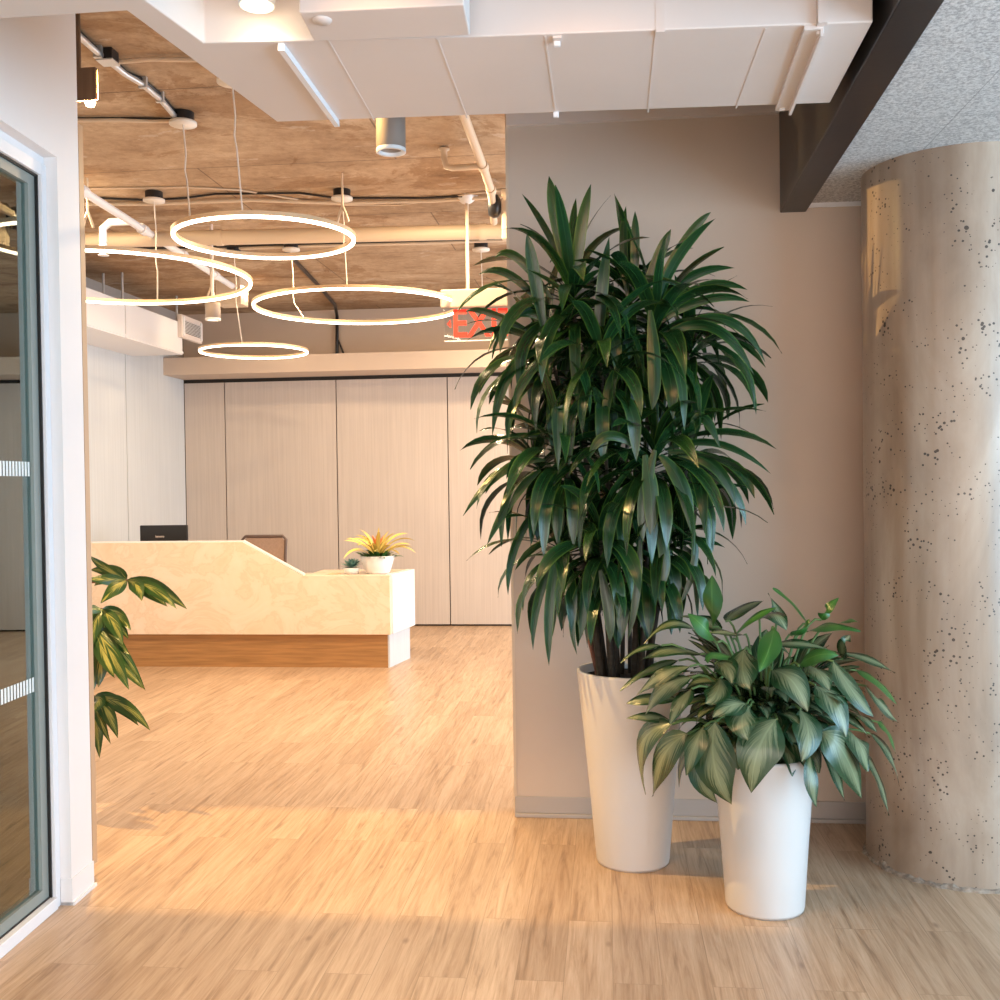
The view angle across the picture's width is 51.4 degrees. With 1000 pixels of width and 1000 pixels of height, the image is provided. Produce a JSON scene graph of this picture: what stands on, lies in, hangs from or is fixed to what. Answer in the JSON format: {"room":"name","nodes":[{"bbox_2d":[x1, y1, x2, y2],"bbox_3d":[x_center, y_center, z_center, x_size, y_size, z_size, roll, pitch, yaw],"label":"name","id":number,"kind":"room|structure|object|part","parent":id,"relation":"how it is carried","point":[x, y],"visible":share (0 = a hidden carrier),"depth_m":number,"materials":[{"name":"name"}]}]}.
{"room":"lobby","nodes":[
{"label":"lobby","id":0,"kind":"room"},
{"bbox_2d":[0,14,91,890],"bbox_3d":[-1.867,-0.166,0.097,0.160,3.480,7.878,-1,1,3],"label":"wall","id":1,"kind":"structure","parent":0,"point":[38,70],"depth_m":3.87,"materials":[{"name":"white paint"}]},
{"bbox_2d":[0,152,52,938],"bbox_3d":[-1.762,0.166,2.243,0.040,2.655,3.163,-1,1,3],"label":"door","id":2,"kind":"structure","parent":1,"relation":"in","point":[25,794],"depth_m":3.70,"materials":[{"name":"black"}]},
{"bbox_3d":[-1.769,0.166,2.217,0.006,2.585,3.110,-1,1,3],"label":"glass pane","id":3,"kind":"part","parent":2,"relation":"part of","materials":[{"name":"glass"}]},
{"bbox_2d":[0,130,60,958],"bbox_3d":[-1.783,0.151,2.262,0.125,2.775,3.200,-1,1,3],"label":"trim","id":4,"kind":"structure","parent":1,"relation":"attached to","point":[10,147],"depth_m":3.82,"materials":[{"name":"white"}]},
{"bbox_2d":[61,861,96,904],"bbox_3d":[-1.606,1.459,3.971,0.052,0.100,0.194,-1,1,3],"label":"baseboard","id":5,"kind":"structure","parent":1,"relation":"attached to","point":[74,889],"depth_m":3.92,"materials":[{"name":"white paint"}]},
{"bbox_2d":[86,277,185,540],"bbox_3d":[-3.988,-0.264,8.057,0.200,3.480,7.620,-1,1,6],"label":"wall","id":6,"kind":"structure","parent":0,"point":[136,411],"depth_m":10.37,"materials":[{"name":"grey paint"}]},
{"bbox_2d":[86,287,183,355],"bbox_3d":[-3.622,-1.555,8.163,0.533,0.317,4.350,-1,1,6],"label":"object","id":7,"kind":"object","parent":6,"relation":"attached to","point":[132,330],"visible":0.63,"depth_m":9.34,"materials":[{"name":"white"}]},
{"bbox_2d":[177,314,202,343],"bbox_3d":[-3.104,-1.713,10.439,0.058,0.224,0.512,-1,1,6],"label":"vent","id":8,"kind":"object","parent":7,"relation":"attached to","point":[190,329],"visible":1,"depth_m":10.37,"materials":[{"name":"paint"}]},
{"bbox_2d":[77,10,506,314],"bbox_3d":[-0.051,-2.088,3.649,9.600,0.200,15.720,-1,1,6],"label":"ceiling","id":9,"kind":"structure","parent":0,"point":[310,156],"depth_m":6.50,"materials":[{"name":"wood"}]},
{"bbox_2d":[75,13,98,107],"bbox_3d":[-1.717,-1.778,4.177,0.231,0.390,0.086,-1,1,6],"label":"ceiling light","id":10,"kind":"object","parent":9,"relation":"hanging from","point":[87,77],"visible":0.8,"depth_m":4.13,"materials":[{"name":"brown metal"}]},
{"bbox_3d":[-1.705,-1.845,4.205,0.018,0.257,0.018,-1,1,-17],"label":"stem","id":11,"kind":"part","parent":10,"relation":"part of","materials":[{"name":"brown metal"}]},
{"bbox_3d":[-1.653,-1.609,4.194,0.044,0.050,0.044,-1,1,6],"label":"bulb","id":12,"kind":"part","parent":10,"relation":"part of","materials":[{"name":"beige"}]},
{"bbox_2d":[85,178,94,227],"bbox_3d":[-2.561,-1.842,6.456,0.087,0.311,0.018,-1,1,6],"label":"hanger","id":13,"kind":"object","parent":9,"relation":"hanging from","point":[87,214],"visible":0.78,"depth_m":6.45,"materials":[{"name":"beige paint"}]},
{"bbox_3d":[-2.561,-1.894,6.455,0.013,0.209,0.013,-1,1,-17],"label":"rod","id":14,"kind":"part","parent":13,"relation":"part of","materials":[{"name":"beige paint"}]},
{"bbox_2d":[102,273,104,293],"bbox_3d":[-3.553,-1.882,9.319,0.022,0.297,0.022,0,1,28],"label":"rod","id":15,"kind":"object","parent":9,"relation":"hanging from","point":[103,274],"visible":0.6,"depth_m":9.31,"materials":[{"name":"silver metal"}]},
{"bbox_2d":[96,47,119,66],"bbox_3d":[-1.726,-1.952,4.579,0.076,0.056,0.076,-1,1,6],"label":"junction box","id":16,"kind":"object","parent":9,"relation":"attached to","point":[111,56],"visible":0.89,"depth_m":4.56,"materials":[{"name":"black plastic"}]},
{"bbox_3d":[-1.726,-1.927,4.579,0.076,0.006,0.076,-1,1,6],"label":"plate","id":17,"kind":"part","parent":16,"relation":"part of","materials":[{"name":"silver metal"}]},
{"bbox_2d":[121,272,123,298],"bbox_3d":[-3.374,-1.884,9.292,0.022,0.297,0.022,0,1,28],"label":"rod","id":18,"kind":"object","parent":9,"relation":"hanging from","point":[122,281],"visible":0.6,"depth_m":9.28,"materials":[{"name":"silver metal"}]},
{"bbox_2d":[78,118,169,122],"bbox_3d":[-1.993,-1.969,5.394,0.572,0.020,0.032,-1,1,-3],"label":"conduit","id":19,"kind":"object","parent":9,"relation":"attached to","point":[79,119],"visible":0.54,"depth_m":5.38,"materials":[{"name":"metal"}]},
{"bbox_2d":[77,117,170,119],"bbox_3d":[-1.992,-1.979,5.393,0.572,0.012,0.024,-1,1,-3],"label":"cable","id":20,"kind":"object","parent":9,"relation":"attached to","point":[147,118],"visible":0.42,"depth_m":5.39,"materials":[{"name":"black plastic"}]},
{"bbox_2d":[81,31,175,111],"bbox_3d":[-1.712,-1.971,4.777,0.071,0.020,1.271,-1,1,6],"label":"cable","id":21,"kind":"object","parent":9,"relation":"attached to","point":[82,33],"visible":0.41,"depth_m":4.92,"materials":[{"name":"black plastic"}]},
{"bbox_2d":[81,34,176,117],"bbox_3d":[-1.704,-1.948,4.742,0.070,0.028,1.269,-1,1,6],"label":"conduit","id":22,"kind":"object","parent":9,"relation":"attached to","point":[84,40],"visible":0.62,"depth_m":4.79,"materials":[{"name":"silver metal"}]},
{"bbox_2d":[93,45,102,58],"bbox_3d":[-1.752,-1.953,4.532,0.038,0.052,0.018,-1,1,6],"label":"clamp","id":23,"kind":"object","parent":22,"relation":"attached to","point":[100,47],"visible":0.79,"depth_m":4.52,"materials":[{"name":"silver metal"}]},
{"bbox_2d":[138,76,147,88],"bbox_3d":[-1.676,-1.959,4.881,0.038,0.052,0.018,-1,1,6],"label":"clamp","id":24,"kind":"object","parent":22,"relation":"attached to","point":[145,79],"visible":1,"depth_m":4.87,"materials":[{"name":"silver metal"}]},
{"bbox_2d":[155,91,164,102],"bbox_3d":[-1.656,-1.962,5.066,0.038,0.052,0.018,-1,1,6],"label":"clamp","id":25,"kind":"object","parent":22,"relation":"attached to","point":[162,92],"visible":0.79,"depth_m":5.06,"materials":[{"name":"silver metal"}]},
{"bbox_2d":[119,56,195,63],"bbox_3d":[-1.499,-1.964,4.640,0.452,0.022,0.046,-1,1,1],"label":"conduit","id":26,"kind":"object","parent":9,"relation":"attached to","point":[149,58],"visible":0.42,"depth_m":4.63,"materials":[{"name":"metal"}]},
{"bbox_2d":[85,190,252,304],"bbox_3d":[-2.302,-1.644,6.153,1.622,0.702,1.622,-1,1,6],"label":"ring pendant light","id":27,"kind":"object","parent":9,"relation":"hanging from","point":[155,197],"visible":0.79,"depth_m":6.60,"materials":[{"name":"white metal"}]},
{"bbox_3d":[-2.253,-1.950,6.774,0.139,0.015,0.139,-1,1,6],"label":"canopy plate","id":28,"kind":"part","parent":27,"relation":"part of","materials":[{"name":"beige"}]},
{"bbox_2d":[85,249,251,304],"bbox_3d":[-2.298,-1.300,6.159,1.614,0.014,1.614,-1,1,6],"label":"diffuser","id":29,"kind":"object","parent":27,"relation":"attached to","point":[144,252],"depth_m":6.15,"materials":[{"name":"beige plastic"}]},
{"bbox_3d":[-2.298,-1.317,6.158,1.622,0.020,1.622,-1,1,6],"label":"ring casing","id":30,"kind":"part","parent":27,"relation":"part of","materials":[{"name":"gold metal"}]},
{"bbox_2d":[175,296,177,320],"bbox_3d":[-3.253,-1.904,10.467,0.022,0.297,0.022,0,1,28],"label":"rod","id":31,"kind":"object","parent":9,"relation":"hanging from","point":[176,297],"visible":0.6,"depth_m":10.46,"materials":[{"name":"silver metal"}]},
{"bbox_2d":[207,245,214,295],"bbox_3d":[-2.241,-1.788,8.053,0.087,0.481,0.018,-1,1,6],"label":"hanger","id":32,"kind":"object","parent":9,"relation":"hanging from","point":[209,290],"visible":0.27,"depth_m":8.05,"materials":[{"name":"beige paint"}]},
{"bbox_2d":[205,224,220,320],"bbox_3d":[-2.114,-1.672,7.639,0.111,0.702,0.111,-1,1,6],"label":"pendant light","id":33,"kind":"object","parent":9,"relation":"in","point":[212,309],"visible":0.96,"depth_m":7.61,"materials":[{"name":"beige metal"}]},
{"bbox_3d":[-2.115,-1.738,7.638,0.022,0.570,0.022,0,1,28],"label":"stem","id":34,"kind":"part","parent":33,"relation":"part of","materials":[{"name":"paint"}]},
{"bbox_2d":[215,277,247,307],"bbox_3d":[-2.487,-1.924,9.650,0.240,0.249,0.200,-1,1,6],"label":"ceiling box","id":35,"kind":"object","parent":9,"relation":"attached to","point":[242,300],"visible":0.59,"depth_m":9.56,"materials":[{"name":"beige paint"}]},
{"bbox_2d":[198,247,308,358],"bbox_3d":[-2.295,-1.692,9.158,0.985,0.702,1.713,-1,1,6],"label":"ring pendant light","id":36,"kind":"object","parent":9,"relation":"hanging from","point":[225,344],"visible":0.87,"depth_m":9.26,"materials":[{"name":"white metal"}]},
{"bbox_2d":[198,344,307,358],"bbox_3d":[-2.253,-1.354,9.526,0.977,0.014,0.977,-1,1,6],"label":"diffuser","id":37,"kind":"object","parent":36,"relation":"attached to","point":[200,348],"depth_m":9.63,"materials":[{"name":"beige plastic"}]},
{"bbox_3d":[-2.253,-1.371,9.526,0.985,0.020,0.985,-1,1,6],"label":"ring casing","id":38,"kind":"part","parent":36,"relation":"part of","materials":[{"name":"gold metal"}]},
{"bbox_2d":[238,0,275,13],"bbox_3d":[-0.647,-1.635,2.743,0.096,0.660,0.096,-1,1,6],"label":"recessed light","id":39,"kind":"object","parent":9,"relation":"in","point":[251,6],"visible":1,"depth_m":2.77,"materials":[{"name":"white"}]},
{"bbox_2d":[169,77,355,259],"bbox_3d":[-1.177,-1.644,5.182,0.901,0.702,0.901,-1,1,-17],"label":"ring pendant light","id":40,"kind":"object","parent":9,"relation":"hanging from","point":[185,120],"visible":0.92,"depth_m":5.12,"materials":[{"name":"white metal"}]},
{"bbox_3d":[-1.630,-1.936,5.347,0.139,0.015,0.139,-1,1,6],"label":"canopy plate","id":41,"kind":"part","parent":40,"relation":"part of","materials":[{"name":"beige"}]},
{"bbox_3d":[-1.237,-1.932,4.802,0.139,0.015,0.139,-1,1,6],"label":"canopy plate","id":42,"kind":"part","parent":40,"relation":"part of","materials":[{"name":"beige"}]},
{"bbox_3d":[-1.172,-1.317,5.187,0.901,0.020,0.901,-1,1,6],"label":"ring casing","id":43,"kind":"part","parent":40,"relation":"part of","materials":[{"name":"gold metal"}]},
{"bbox_2d":[171,215,354,259],"bbox_3d":[-1.172,-1.300,5.187,0.893,0.014,0.893,-1,1,6],"label":"diffuser","id":44,"kind":"object","parent":40,"relation":"attached to","point":[193,219],"depth_m":5.21,"materials":[{"name":"beige plastic"}]},
{"bbox_2d":[101,192,461,200],"bbox_3d":[-1.545,-2.007,6.870,2.668,0.015,0.155,-1,1,-1],"label":"cable","id":45,"kind":"object","parent":9,"relation":"attached to","point":[243,193],"visible":0.72,"depth_m":6.88,"materials":[{"name":"black plastic"}]},
{"bbox_2d":[84,195,500,205],"bbox_3d":[-1.431,-2.002,6.978,3.028,0.026,0.133,-1,1,0],"label":"conduit","id":46,"kind":"object","parent":9,"relation":"attached to","point":[474,197],"visible":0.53,"depth_m":6.97,"materials":[{"name":"metal"}]},
{"bbox_2d":[85,223,501,246],"bbox_3d":[-1.480,-1.846,7.273,3.241,0.112,0.112,-1,1,2],"label":"pipe","id":47,"kind":"object","parent":9,"relation":"hanging from","point":[481,231],"visible":0.77,"depth_m":7.23,"materials":[{"name":"beige metal"}]},
{"bbox_2d":[84,185,234,288],"bbox_3d":[-2.516,-1.764,7.588,0.259,0.255,3.147,-1,1,2],"label":"pipe","id":48,"kind":"object","parent":47,"relation":"attached to","point":[122,219],"visible":0.67,"depth_m":6.89,"materials":[{"name":"white"}]},
{"bbox_2d":[89,186,500,205],"bbox_3d":[-1.380,-2.013,6.898,2.899,0.012,0.422,-1,1,-4],"label":"cable","id":49,"kind":"object","parent":9,"relation":"attached to","point":[160,186],"visible":0.65,"depth_m":6.72,"materials":[{"name":"beige paint"}]},
{"bbox_2d":[85,239,505,252],"bbox_3d":[-1.721,-2.019,8.296,3.641,0.028,0.087,-1,1,3],"label":"conduit","id":50,"kind":"object","parent":9,"relation":"attached to","point":[497,240],"visible":0.37,"depth_m":8.24,"materials":[{"name":"metal"}]},
{"bbox_2d":[283,251,338,352],"bbox_3d":[-1.746,-1.809,9.937,0.079,0.527,2.969,-1,1,-1],"label":"cable","id":51,"kind":"object","parent":9,"relation":"hanging from","point":[296,261],"visible":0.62,"depth_m":10.65,"materials":[{"name":"black plastic"}]},
{"bbox_2d":[132,239,496,248],"bbox_3d":[-1.710,-2.025,8.246,3.615,0.016,0.069,-1,1,3],"label":"cable","id":52,"kind":"object","parent":9,"relation":"attached to","point":[228,246],"visible":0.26,"depth_m":8.24,"materials":[{"name":"black plastic"}]},
{"bbox_2d":[336,173,349,221],"bbox_3d":[-0.974,-1.867,6.425,0.087,0.304,0.018,-1,1,6],"label":"hanger","id":53,"kind":"object","parent":9,"relation":"hanging from","point":[342,207],"visible":0.91,"depth_m":6.42,"materials":[{"name":"beige paint"}]},
{"bbox_3d":[-0.974,-1.919,6.424,0.013,0.201,0.013,0,1,28],"label":"rod","id":54,"kind":"part","parent":53,"relation":"part of","materials":[{"name":"beige paint"}]},
{"bbox_2d":[251,188,452,324],"bbox_3d":[-1.031,-1.681,7.374,1.548,0.702,1.726,-1,1,6],"label":"ring pendant light","id":55,"kind":"object","parent":9,"relation":"hanging from","point":[292,248],"visible":0.89,"depth_m":6.82,"materials":[{"name":"white metal"}]},
{"bbox_3d":[-1.654,-1.981,8.232,0.139,0.015,0.139,-1,1,6],"label":"canopy plate","id":56,"kind":"part","parent":55,"relation":"part of","materials":[{"name":"beige"}]},
{"bbox_3d":[-1.031,-1.967,6.787,0.139,0.015,0.139,-1,1,6],"label":"canopy plate","id":57,"kind":"part","parent":55,"relation":"part of","materials":[{"name":"beige"}]},
{"bbox_3d":[-0.988,-1.352,7.233,1.442,0.020,1.442,-1,1,6],"label":"ring casing","id":58,"kind":"part","parent":55,"relation":"part of","materials":[{"name":"white plastic"}]},
{"bbox_2d":[252,288,452,324],"bbox_3d":[-0.988,-1.335,7.233,1.434,0.014,1.434,-1,1,6],"label":"diffuser","id":59,"kind":"object","parent":55,"relation":"attached to","point":[265,295],"depth_m":7.40,"materials":[{"name":"beige plastic"}]},
{"bbox_2d":[376,117,405,156],"bbox_3d":[-0.446,-1.700,4.213,0.121,0.582,0.121,-1,1,6],"label":"ceiling light","id":60,"kind":"object","parent":9,"relation":"in","point":[390,132],"visible":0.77,"depth_m":4.17,"materials":[{"name":"beige metal"}]},
{"bbox_2d":[0,0,872,126],"bbox_3d":[-0.600,-1.588,2.554,3.606,0.740,1.613,-1,1,-38],"label":"duct","id":61,"kind":"object","parent":9,"relation":"hanging from","point":[517,56],"visible":1,"depth_m":2.95,"materials":[{"name":"metal"}]},
{"bbox_3d":[-0.572,-1.248,3.158,0.017,0.020,0.618,-1,1,5],"label":"angle rail","id":62,"kind":"part","parent":61,"relation":"part of","materials":[{"name":"white"}]},
{"bbox_2d":[299,0,469,40],"bbox_3d":[-0.298,-1.355,2.712,0.424,0.238,0.180,-1,1,3],"label":"ceiling bulkhead","id":63,"kind":"object","parent":61,"relation":"attached to","point":[324,19],"visible":1,"depth_m":2.68,"materials":[{"name":"paint"}]},
{"bbox_3d":[0.882,-1.270,3.087,0.050,0.012,0.615,-1,1,8],"label":"angle rail","id":64,"kind":"part","parent":61,"relation":"part of","materials":[{"name":"metal"}]},
{"bbox_3d":[0.903,-1.262,3.084,0.008,0.030,0.606,-1,1,8],"label":"angle rail","id":65,"kind":"part","parent":61,"relation":"part of","materials":[{"name":"metal"}]},
{"bbox_2d":[438,115,496,224],"bbox_3d":[-0.199,-1.918,6.035,0.286,0.195,1.877,-1,1,6],"label":"pipe","id":66,"kind":"object","parent":9,"relation":"attached to","point":[482,165],"visible":0.92,"depth_m":5.92,"materials":[{"name":"metal"}]},
{"bbox_2d":[488,189,505,240],"bbox_3d":[0.041,-1.810,6.600,0.236,0.316,0.150,-1,1,6],"label":"wall bracket","id":67,"kind":"object","parent":66,"relation":"attached to","point":[494,210],"visible":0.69,"depth_m":6.57,"materials":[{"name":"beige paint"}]},
{"bbox_2d":[440,193,507,341],"bbox_3d":[-0.132,-1.554,6.974,0.542,0.972,0.150,-1,1,6],"label":"exit sign","id":68,"kind":"object","parent":9,"relation":"hanging from","point":[486,296],"visible":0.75,"depth_m":6.96,"materials":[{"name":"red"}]},
{"bbox_3d":[-0.219,-1.699,6.981,0.024,0.580,0.024,-1,1,6],"label":"hanging rod","id":69,"kind":"part","parent":68,"relation":"part of","materials":[{"name":"beige paint"}]},
{"bbox_2d":[472,243,489,285],"bbox_3d":[-0.149,-1.770,8.327,0.139,0.578,0.139,-1,1,6],"label":"ceiling canopy","id":70,"kind":"object","parent":9,"relation":"hanging from","point":[478,247],"visible":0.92,"depth_m":8.29,"materials":[{"name":"beige"}]},
{"bbox_3d":[-0.152,-2.003,8.323,0.139,0.015,0.139,-1,1,6],"label":"canopy plate","id":71,"kind":"part","parent":70,"relation":"part of","materials":[{"name":"beige"}]},
{"bbox_2d":[183,307,511,625],"bbox_3d":[0.116,-0.372,11.363,7.490,3.480,0.200,-1,1,6],"label":"wall","id":72,"kind":"structure","parent":0,"point":[317,463],"depth_m":11.43,"materials":[{"name":"grey wood"}]},
{"bbox_2d":[163,349,507,379],"bbox_3d":[0.064,-1.470,10.979,7.290,0.181,0.537,-1,1,6],"label":"ceiling beam","id":73,"kind":"structure","parent":72,"relation":"attached to","point":[448,361],"depth_m":10.94,"materials":[{"name":"paint"}]},
{"bbox_2d":[0,626,999,999],"bbox_3d":[-0.001,1.551,3.707,9.600,0.120,15.720,-1,1,6],"label":"floor","id":74,"kind":"structure","parent":0,"point":[271,833],"depth_m":4.02,"materials":[{"name":"brown wood"}]},
{"bbox_2d":[91,556,186,757],"bbox_3d":[-1.944,0.868,4.808,1.009,1.260,0.471,0,1,30],"label":"plant","id":75,"kind":"object","parent":74,"relation":"on","point":[111,655],"visible":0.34,"depth_m":4.71,"materials":[{"name":"green plant"}]},
{"bbox_2d":[91,540,414,667],"bbox_3d":[-2.250,0.887,9.321,2.951,1.092,0.850,-1,1,6],"label":"reception desk","id":76,"kind":"object","parent":74,"relation":"on","point":[246,606],"visible":0.82,"depth_m":8.91,"materials":[{"name":"stone"}]},
{"bbox_2d":[140,525,187,540],"bbox_3d":[-3.034,0.464,9.409,0.444,0.474,0.160,-1,1,6],"label":"monitor","id":77,"kind":"object","parent":76,"relation":"on","point":[147,532],"visible":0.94,"depth_m":9.39,"materials":[{"name":"black plastic"}]},
{"bbox_2d":[340,558,362,573],"bbox_3d":[-1.280,0.568,8.957,0.214,0.131,0.225,-1,1,6],"label":"potted succulent","id":78,"kind":"object","parent":76,"relation":"on","point":[351,568],"visible":0.99,"depth_m":8.91,"materials":[{"name":"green plant"}]},
{"bbox_2d":[343,567,360,573],"bbox_3d":[-1.274,0.607,8.949,0.150,0.052,0.150,-1,1,6],"label":"bowl","id":79,"kind":"object","parent":78,"relation":"on","point":[348,570],"depth_m":8.90,"materials":[{"name":"white"}]},
{"bbox_2d":[305,569,404,574],"bbox_3d":[-2.284,0.687,9.356,2.881,0.091,0.780,-1,1,6],"label":"countertop","id":80,"kind":"structure","parent":76,"relation":"on","point":[362,571],"depth_m":9.11,"materials":[{"name":"stone"}]},
{"bbox_2d":[344,528,415,573],"bbox_3d":[-1.037,0.430,8.957,0.639,0.399,0.636,-1,1,6],"label":"bromeliad","id":81,"kind":"object","parent":76,"relation":"on","point":[377,559],"visible":1,"depth_m":8.88,"materials":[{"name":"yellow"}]},
{"bbox_2d":[360,554,394,573],"bbox_3d":[-1.054,0.554,8.966,0.300,0.152,0.300,-1,1,6],"label":"bowl","id":82,"kind":"object","parent":81,"relation":"on","point":[372,563],"depth_m":8.86,"materials":[{"name":"white"}]},
{"bbox_3d":[-0.870,0.878,9.088,0.069,0.504,0.548,-1,1,15],"label":"panel","id":83,"kind":"part","parent":76,"relation":"part of","materials":[{"name":"white"}]},
{"bbox_2d":[241,535,287,562],"bbox_3d":[-2.148,0.876,9.265,0.571,1.112,0.620,-1,1,6],"label":"office chair","id":84,"kind":"object","parent":74,"relation":"on","point":[275,545],"visible":0.23,"depth_m":9.49,"materials":[{"name":"leather"}]},
{"bbox_3d":[-2.150,0.596,9.508,0.386,0.504,0.012,-1,1,6],"label":"backrest","id":85,"kind":"part","parent":84,"relation":"part of","materials":[{"name":"leather"}]},
{"bbox_2d":[455,177,781,872],"bbox_3d":[0.459,0.087,4.215,1.336,2.780,1.030,-1,1,13],"label":"dracaena","id":86,"kind":"object","parent":74,"relation":"on","point":[619,371],"visible":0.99,"depth_m":4.08,"materials":[{"name":"green plant"}]},
{"bbox_3d":[0.179,-0.171,4.347,0.664,0.729,0.746,-1,1,6],"label":"crown","id":87,"kind":"part","parent":86,"relation":"part of","materials":[{"name":"green plant"}]},
{"bbox_3d":[0.278,0.208,4.247,0.663,0.701,0.652,0,1,38],"label":"crown","id":88,"kind":"part","parent":86,"relation":"part of","materials":[{"name":"green plant"}]},
{"bbox_3d":[0.228,-0.613,4.266,0.863,0.859,0.768,-1,1,6],"label":"crown","id":89,"kind":"part","parent":86,"relation":"part of","materials":[{"name":"green plant"}]},
{"bbox_3d":[0.266,-0.169,4.154,0.738,0.774,0.790,-1,1,6],"label":"crown","id":90,"kind":"part","parent":86,"relation":"part of","materials":[{"name":"green plant"}]},
{"bbox_3d":[0.304,-0.798,4.235,0.941,0.862,0.902,-1,1,6],"label":"crown","id":91,"kind":"part","parent":86,"relation":"part of","materials":[{"name":"green plant"}]},
{"bbox_3d":[0.365,-0.571,4.113,0.824,0.879,0.821,-1,1,6],"label":"crown","id":92,"kind":"part","parent":86,"relation":"part of","materials":[{"name":"green plant"}]},
{"bbox_3d":[0.381,0.174,4.107,0.607,0.597,0.688,-1,1,-7],"label":"crown","id":93,"kind":"part","parent":86,"relation":"part of","materials":[{"name":"green plant"}]},
{"bbox_3d":[0.455,-0.137,4.207,0.757,0.809,0.722,-1,1,6],"label":"crown","id":94,"kind":"part","parent":86,"relation":"part of","materials":[{"name":"green plant"}]},
{"bbox_3d":[0.449,-0.328,4.096,1.208,1.946,0.391,-1,1,6],"label":"crown","id":95,"kind":"part","parent":86,"relation":"part of","materials":[{"name":"green plant"}]},
{"bbox_3d":[0.445,0.322,4.184,0.568,0.548,0.593,-1,1,-18],"label":"crown","id":96,"kind":"part","parent":86,"relation":"part of","materials":[{"name":"green plant"}]},
{"bbox_2d":[577,660,684,872],"bbox_3d":[0.539,1.082,4.256,0.436,0.786,0.436,-1,1,6],"label":"planter","id":97,"kind":"object","parent":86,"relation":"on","point":[633,828],"depth_m":4.11,"materials":[{"name":"white ceramic"}]},
{"bbox_3d":[0.553,-0.815,4.316,0.774,0.843,0.777,-1,1,6],"label":"crown","id":98,"kind":"part","parent":86,"relation":"part of","materials":[{"name":"green plant"}]},
{"bbox_3d":[0.522,0.058,4.353,0.675,0.605,0.673,-1,1,6],"label":"crown","id":99,"kind":"part","parent":86,"relation":"part of","materials":[{"name":"green plant"}]},
{"bbox_3d":[0.594,0.249,4.174,0.586,0.606,0.599,-1,1,-35],"label":"crown","id":100,"kind":"part","parent":86,"relation":"part of","materials":[{"name":"green plant"}]},
{"bbox_3d":[0.640,-0.660,4.167,0.943,0.941,0.933,-1,1,6],"label":"crown","id":101,"kind":"part","parent":86,"relation":"part of","materials":[{"name":"green plant"}]},
{"bbox_3d":[0.617,-0.178,4.102,0.920,0.867,0.925,-1,1,6],"label":"crown","id":102,"kind":"part","parent":86,"relation":"part of","materials":[{"name":"green plant"}]},
{"bbox_3d":[0.644,0.128,4.176,0.789,0.699,0.649,-1,1,6],"label":"crown","id":103,"kind":"part","parent":86,"relation":"part of","materials":[{"name":"green plant"}]},
{"bbox_3d":[0.739,-0.141,4.204,0.720,0.734,0.757,-1,1,6],"label":"crown","id":104,"kind":"part","parent":86,"relation":"part of","materials":[{"name":"green plant"}]},
{"bbox_3d":[0.788,-0.580,4.257,0.663,0.680,0.742,-1,1,6],"label":"crown","id":105,"kind":"part","parent":86,"relation":"part of","materials":[{"name":"green plant"}]},
{"bbox_2d":[620,576,899,920],"bbox_3d":[0.939,0.874,3.766,0.853,1.206,0.763,-1,1,-33],"label":"potted aglaonema","id":106,"kind":"object","parent":74,"relation":"on","point":[771,720],"visible":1,"depth_m":3.63,"materials":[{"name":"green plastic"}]},
{"bbox_2d":[717,761,811,920],"bbox_3d":[0.962,1.195,3.787,0.360,0.563,0.360,-1,1,6],"label":"planter","id":107,"kind":"object","parent":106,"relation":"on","point":[765,831],"depth_m":3.65,"materials":[{"name":"white ceramic"}]},
{"bbox_2d":[861,141,999,893],"bbox_3d":[1.846,0.065,4.210,0.741,2.785,0.742,-1,1,6],"label":"concrete column","id":108,"kind":"structure","parent":74,"relation":"on","point":[930,218],"depth_m":3.92,"materials":[{"name":"grey concrete"}]},
{"bbox_2d":[508,114,865,801],"bbox_3d":[2.416,-0.297,4.648,4.740,3.480,0.150,-1,1,6],"label":"wall","id":109,"kind":"structure","parent":0,"point":[806,266],"depth_m":4.70,"materials":[{"name":"paint"}]},
{"bbox_2d":[505,114,516,815],"bbox_3d":[0.049,-0.267,4.819,0.012,3.480,0.014,-1,1,6],"label":"trim","id":110,"kind":"structure","parent":109,"relation":"attached to","point":[506,128],"depth_m":4.82,"materials":[{"name":"beige paint"}]},
{"bbox_2d":[506,104,779,126],"bbox_3d":[0.638,-1.764,4.715,1.225,0.080,0.030,-1,1,6],"label":"trim","id":111,"kind":"structure","parent":109,"relation":"attached to","point":[601,116],"depth_m":4.71,"materials":[{"name":"paint"}]},
{"bbox_2d":[515,796,865,823],"bbox_3d":[1.235,1.411,4.713,2.343,0.095,0.020,-1,1,6],"label":"baseboard","id":112,"kind":"structure","parent":109,"relation":"attached to","point":[525,806],"depth_m":4.75,"materials":[{"name":"grey wood"}]},
{"bbox_2d":[809,201,860,207],"bbox_3d":[3.011,-1.338,4.489,3.298,0.020,0.008,-1,1,6],"label":"trim","id":113,"kind":"structure","parent":109,"relation":"attached to","point":[851,203],"depth_m":4.64,"materials":[{"name":"white"}]},
{"bbox_2d":[779,0,943,212],"bbox_3d":[0.769,-1.579,0.296,0.114,0.732,8.804,-1,1,7],"label":"beam","id":114,"kind":"structure","parent":109,"relation":"attached to","point":[813,139],"depth_m":3.42,"materials":[{"name":"metal"}]},
{"bbox_2d":[812,0,999,202],"bbox_3d":[2.471,-1.294,0.126,3.480,0.045,8.800,-1,1,6],"label":"ceiling","id":115,"kind":"structure","parent":0,"point":[946,91],"depth_m":3.40,"materials":[{"name":"grey"}]},
{"bbox_3d":[-3.199,-0.149,0.148,3.190,3.480,8.045,-1,1,6],"label":"wall","id":116,"kind":"structure","parent":0,"visible":0},
{"bbox_2d":[78,123,96,863],"bbox_3d":[-1.906,-0.012,4.135,0.561,2.916,0.035,-1,1,6],"label":"trim","id":117,"kind":"structure","parent":116,"relation":"attached to","point":[80,128],"depth_m":4.10,"materials":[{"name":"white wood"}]}
]}

